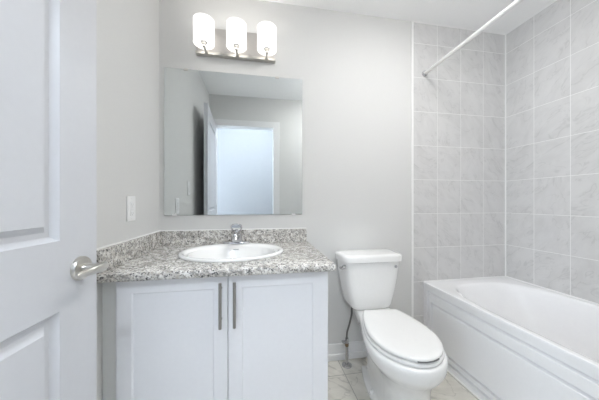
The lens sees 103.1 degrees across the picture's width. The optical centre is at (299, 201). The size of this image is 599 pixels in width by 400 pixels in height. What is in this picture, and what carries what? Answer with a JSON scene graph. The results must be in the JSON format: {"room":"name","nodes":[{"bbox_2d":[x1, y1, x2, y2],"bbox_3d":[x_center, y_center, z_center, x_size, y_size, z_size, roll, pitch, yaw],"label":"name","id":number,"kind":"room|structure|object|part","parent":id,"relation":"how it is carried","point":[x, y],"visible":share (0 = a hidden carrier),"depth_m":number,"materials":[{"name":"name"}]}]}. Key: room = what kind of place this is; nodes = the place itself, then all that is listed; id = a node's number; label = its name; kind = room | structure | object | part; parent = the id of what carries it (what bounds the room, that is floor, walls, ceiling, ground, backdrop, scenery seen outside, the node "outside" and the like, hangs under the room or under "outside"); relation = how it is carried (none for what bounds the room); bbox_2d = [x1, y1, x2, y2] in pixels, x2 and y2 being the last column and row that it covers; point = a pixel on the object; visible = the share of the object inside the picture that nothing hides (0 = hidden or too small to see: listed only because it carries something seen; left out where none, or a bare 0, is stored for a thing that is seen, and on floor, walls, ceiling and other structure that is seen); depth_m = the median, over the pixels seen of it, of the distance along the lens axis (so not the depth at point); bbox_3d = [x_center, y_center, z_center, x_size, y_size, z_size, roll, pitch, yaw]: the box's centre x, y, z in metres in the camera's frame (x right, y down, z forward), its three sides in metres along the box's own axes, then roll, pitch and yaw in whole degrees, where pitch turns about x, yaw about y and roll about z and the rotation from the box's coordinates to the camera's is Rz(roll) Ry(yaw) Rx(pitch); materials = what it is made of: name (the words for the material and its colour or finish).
{"room":"bathroom","nodes":[
{"label":"bathroom","id":0,"kind":"room"},
{"bbox_2d":[97,0,158,399],"bbox_3d":[-0.783,-0.117,0.665,0.100,2.440,1.630,0,0,-10],"label":"wall","id":1,"kind":"structure","parent":0,"point":[127,30],"depth_m":1.10,"materials":[{"name":"grey paint"}]},
{"bbox_2d":[127,196,134,221],"bbox_3d":[-0.808,0.034,1.147,0.010,0.120,0.074,0,0,-10],"label":"wall outlet","id":2,"kind":"object","parent":1,"relation":"attached to","point":[130,199],"visible":1,"depth_m":1.14,"materials":[{"name":"white plastic"}]},
{"bbox_2d":[130,202,133,215],"bbox_3d":[-0.806,0.034,1.147,0.003,0.068,0.033,0,0,-10],"label":"receptacle","id":3,"kind":"object","parent":2,"relation":"attached to","point":[131,203],"depth_m":1.14,"materials":[{"name":"white plastic"}]},
{"bbox_2d":[159,0,504,343],"bbox_3d":[0.381,-0.117,1.741,2.756,2.440,0.100,0,0,-10],"label":"wall","id":4,"kind":"structure","parent":0,"point":[355,70],"depth_m":1.73,"materials":[{"name":"grey paint"}]},
{"bbox_2d":[164,67,301,215],"bbox_3d":[-0.411,-0.373,1.550,0.870,0.924,0.009,0,0,-10],"label":"mirror","id":5,"kind":"object","parent":4,"relation":"attached to","point":[233,142],"visible":1,"depth_m":1.54,"materials":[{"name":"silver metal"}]},
{"bbox_2d":[162,228,306,245],"bbox_3d":[-0.400,0.228,1.546,0.908,0.088,0.019,0,0,-10],"label":"backsplash","id":6,"kind":"structure","parent":4,"relation":"attached to","point":[203,237],"depth_m":1.53,"materials":[{"name":"stone"}]},
{"bbox_2d":[193,13,276,62],"bbox_3d":[-0.394,-1.011,1.477,0.499,0.178,0.160,0,0,-10],"label":"vanity light","id":7,"kind":"object","parent":4,"relation":"attached to","point":[234,42],"visible":1,"depth_m":1.46,"materials":[{"name":"white glass"}]},
{"bbox_2d":[200,37,207,44],"bbox_3d":[-0.572,-1.008,1.426,0.058,0.112,0.058,0,0,-10],"label":"socket","id":8,"kind":"object","parent":7,"relation":"attached to","point":[203,41],"depth_m":1.42,"materials":[{"name":"white"}]},
{"bbox_3d":[-0.572,-1.015,1.426,0.120,0.140,0.120,0,0,-10],"label":"lamp shade","id":9,"kind":"part","parent":7,"relation":"part of","materials":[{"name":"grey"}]},
{"bbox_3d":[-0.578,-0.938,1.459,0.028,0.026,0.094,0,0,-10],"label":"arm","id":10,"kind":"part","parent":7,"relation":"part of","materials":[{"name":"silver metal"}]},
{"bbox_3d":[-0.405,-0.934,1.538,0.497,0.018,0.034,0,0,-10],"label":"rail","id":11,"kind":"part","parent":7,"relation":"part of","materials":[{"name":"silver metal"}]},
{"bbox_3d":[-0.386,-1.015,1.458,0.120,0.140,0.120,0,0,-10],"label":"lamp shade","id":12,"kind":"part","parent":7,"relation":"part of","materials":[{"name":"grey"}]},
{"bbox_2d":[233,41,239,46],"bbox_3d":[-0.386,-1.008,1.458,0.058,0.112,0.058,0,0,-10],"label":"socket","id":13,"kind":"object","parent":7,"relation":"attached to","point":[235,43],"depth_m":1.44,"materials":[{"name":"white"}]},
{"bbox_3d":[-0.392,-0.938,1.490,0.028,0.026,0.094,0,0,-10],"label":"arm","id":14,"kind":"part","parent":7,"relation":"part of","materials":[{"name":"silver metal"}]},
{"bbox_3d":[-0.204,-1.015,1.489,0.120,0.140,0.120,0,0,-10],"label":"lamp shade","id":15,"kind":"part","parent":7,"relation":"part of","materials":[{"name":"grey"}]},
{"bbox_3d":[-0.209,-0.938,1.522,0.028,0.026,0.094,0,0,-10],"label":"arm","id":16,"kind":"part","parent":7,"relation":"part of","materials":[{"name":"silver metal"}]},
{"bbox_2d":[328,340,366,361],"bbox_3d":[0.435,1.047,1.688,0.808,0.112,0.022,0,0,-10],"label":"baseboard","id":17,"kind":"structure","parent":4,"relation":"attached to","point":[356,349],"depth_m":1.67,"materials":[{"name":"white paint"}]},
{"bbox_2d":[412,21,413,317],"bbox_3d":[0.838,-0.117,1.765,0.013,2.440,0.007,0,0,-10],"label":"trim","id":18,"kind":"structure","parent":4,"relation":"attached to","point":[412,21],"depth_m":1.76,"materials":[{"name":"white"}]},
{"bbox_2d":[422,0,523,76],"bbox_3d":[1.063,-0.957,1.035,0.042,0.042,1.519,0,0,-10],"label":"shower curtain rod","id":19,"kind":"object","parent":4,"relation":"attached to","point":[515,3],"visible":1,"depth_m":1.35,"materials":[{"name":"metal"}]},
{"bbox_2d":[328,357,478,399],"bbox_3d":[0.518,1.153,0.937,2.756,0.100,1.730,0,0,-10],"label":"floor","id":20,"kind":"structure","parent":0,"point":[343,383],"depth_m":1.42,"materials":[{"name":"tile"}]},
{"bbox_2d":[102,271,327,399],"bbox_3d":[-0.367,0.704,1.253,0.914,0.799,0.606,0,0,-10],"label":"vanity cabinet","id":21,"kind":"object","parent":20,"relation":"on","point":[247,337],"visible":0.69,"depth_m":0.99,"materials":[{"name":"white wood"}]},
{"bbox_3d":[-0.509,0.654,0.970,0.419,0.688,0.018,0,0,-10],"label":"cabinet door","id":22,"kind":"part","parent":21,"relation":"part of","materials":[{"name":"white wood"}]},
{"bbox_2d":[97,228,335,282],"bbox_3d":[-0.355,0.240,1.256,0.940,0.125,0.605,0,0,-10],"label":"countertop","id":23,"kind":"structure","parent":21,"relation":"on","point":[154,255],"depth_m":1.10,"materials":[{"name":"stone"}]},
{"bbox_2d":[178,243,283,262],"bbox_3d":[-0.355,0.340,1.278,0.540,0.164,0.444,0,0,-10],"label":"sink","id":24,"kind":"object","parent":23,"relation":"in","point":[214,253],"visible":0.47,"depth_m":1.38,"materials":[{"name":"white ceramic"}]},
{"bbox_2d":[223,223,249,243],"bbox_3d":[-0.380,0.195,1.423,0.160,0.125,0.145,0,0,-10],"label":"faucet","id":25,"kind":"object","parent":23,"relation":"on","point":[236,238],"visible":1,"depth_m":1.45,"materials":[{"name":"silver metal"}]},
{"bbox_3d":[-0.378,0.212,1.408,0.042,0.043,0.115,0,0,-10],"label":"spout","id":26,"kind":"part","parent":25,"relation":"part of","materials":[{"name":"silver metal"}]},
{"bbox_3d":[-0.387,0.164,1.463,0.070,0.062,0.056,0,0,-10],"label":"lever","id":27,"kind":"part","parent":25,"relation":"part of","materials":[{"name":"silver metal"}]},
{"bbox_3d":[-0.388,0.251,1.471,0.160,0.013,0.048,0,0,-10],"label":"plate","id":28,"kind":"part","parent":25,"relation":"part of","materials":[{"name":"silver metal"}]},
{"bbox_3d":[-0.323,0.422,0.972,0.012,0.185,0.038,0,0,-10],"label":"handle","id":29,"kind":"part","parent":21,"relation":"part of","materials":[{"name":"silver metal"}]},
{"bbox_3d":[-0.268,0.422,0.982,0.012,0.185,0.038,0,0,-10],"label":"handle","id":30,"kind":"part","parent":21,"relation":"part of","materials":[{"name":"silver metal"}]},
{"bbox_3d":[-0.094,0.654,1.040,0.417,0.688,0.018,0,0,-10],"label":"cabinet door","id":31,"kind":"part","parent":21,"relation":"part of","materials":[{"name":"white wood"}]},
{"bbox_2d":[342,307,352,368],"bbox_3d":[0.319,0.899,1.603,0.076,0.407,0.068,0,0,-10],"label":"supply pipe","id":32,"kind":"object","parent":20,"relation":"on","point":[345,364],"visible":0.94,"depth_m":1.59,"materials":[{"name":"silver metal"}]},
{"bbox_2d":[335,249,447,399],"bbox_3d":[0.494,0.721,1.339,0.440,0.764,0.719,0,0,-10],"label":"toilet","id":33,"kind":"object","parent":20,"relation":"on","point":[406,360],"visible":1,"depth_m":1.25,"materials":[{"name":"white ceramic"}]},
{"bbox_3d":[0.461,0.543,1.595,0.394,0.313,0.189,0,0,-10],"label":"tank","id":34,"kind":"part","parent":33,"relation":"part of","materials":[{"name":"white ceramic"}]},
{"bbox_3d":[0.461,0.363,1.592,0.419,0.048,0.208,0,0,-10],"label":"tank lid","id":35,"kind":"part","parent":33,"relation":"part of","materials":[{"name":"white ceramic"}]},
{"bbox_3d":[0.497,0.902,1.324,0.361,0.401,0.688,0,0,-10],"label":"bowl","id":36,"kind":"part","parent":33,"relation":"part of","materials":[{"name":"white ceramic"}]},
{"bbox_3d":[0.513,0.669,1.237,0.335,0.024,0.478,0,0,-10],"label":"lid","id":37,"kind":"part","parent":33,"relation":"part of","materials":[{"name":"white plastic"}]},
{"bbox_3d":[0.513,0.692,1.237,0.345,0.015,0.489,0,0,-10],"label":"seat","id":38,"kind":"part","parent":33,"relation":"part of","materials":[{"name":"white plastic"}]},
{"bbox_2d":[424,276,598,399],"bbox_3d":[1.413,0.848,1.095,0.736,0.510,1.518,0,0,-10],"label":"bathtub","id":39,"kind":"object","parent":20,"relation":"on","point":[501,337],"visible":1,"depth_m":1.37,"materials":[{"name":"white ceramic"}]},
{"bbox_2d":[262,0,554,33],"bbox_3d":[0.514,-1.387,0.962,2.756,0.100,1.680,0,0,-10],"label":"ceiling","id":40,"kind":"structure","parent":0,"point":[468,14],"depth_m":1.65,"materials":[{"name":"paint"}]},
{"bbox_2d":[506,0,598,303],"bbox_3d":[1.836,-0.117,1.111,0.100,2.440,1.630,0,0,-10],"label":"wall","id":41,"kind":"structure","parent":0,"point":[552,58],"depth_m":1.59,"materials":[{"name":"tile"}]},
{"bbox_2d":[414,0,556,275],"bbox_3d":[1.374,-0.369,1.088,0.817,1.935,1.520,0,0,-10],"label":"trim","id":42,"kind":"structure","parent":41,"relation":"attached to","point":[555,0],"depth_m":1.90,"materials":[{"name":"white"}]},
{"bbox_3d":[0.605,-0.247,0.130,2.656,2.700,0.110,0,0,-10],"label":"wall","id":43,"kind":"structure","parent":0,"visible":0},
{"bbox_2d":[0,0,108,399],"bbox_3d":[-0.565,0.076,0.357,0.131,2.030,0.723,0,0,-6],"label":"door","id":44,"kind":"structure","parent":43,"relation":"in","point":[49,267],"depth_m":0.58,"materials":[{"name":"white paint"}]},
{"bbox_3d":[-0.537,0.179,0.621,0.019,0.024,0.104,0,0,-10],"label":"handle lever","id":45,"kind":"part","parent":44,"relation":"part of","materials":[{"name":"silver metal"}]}
]}

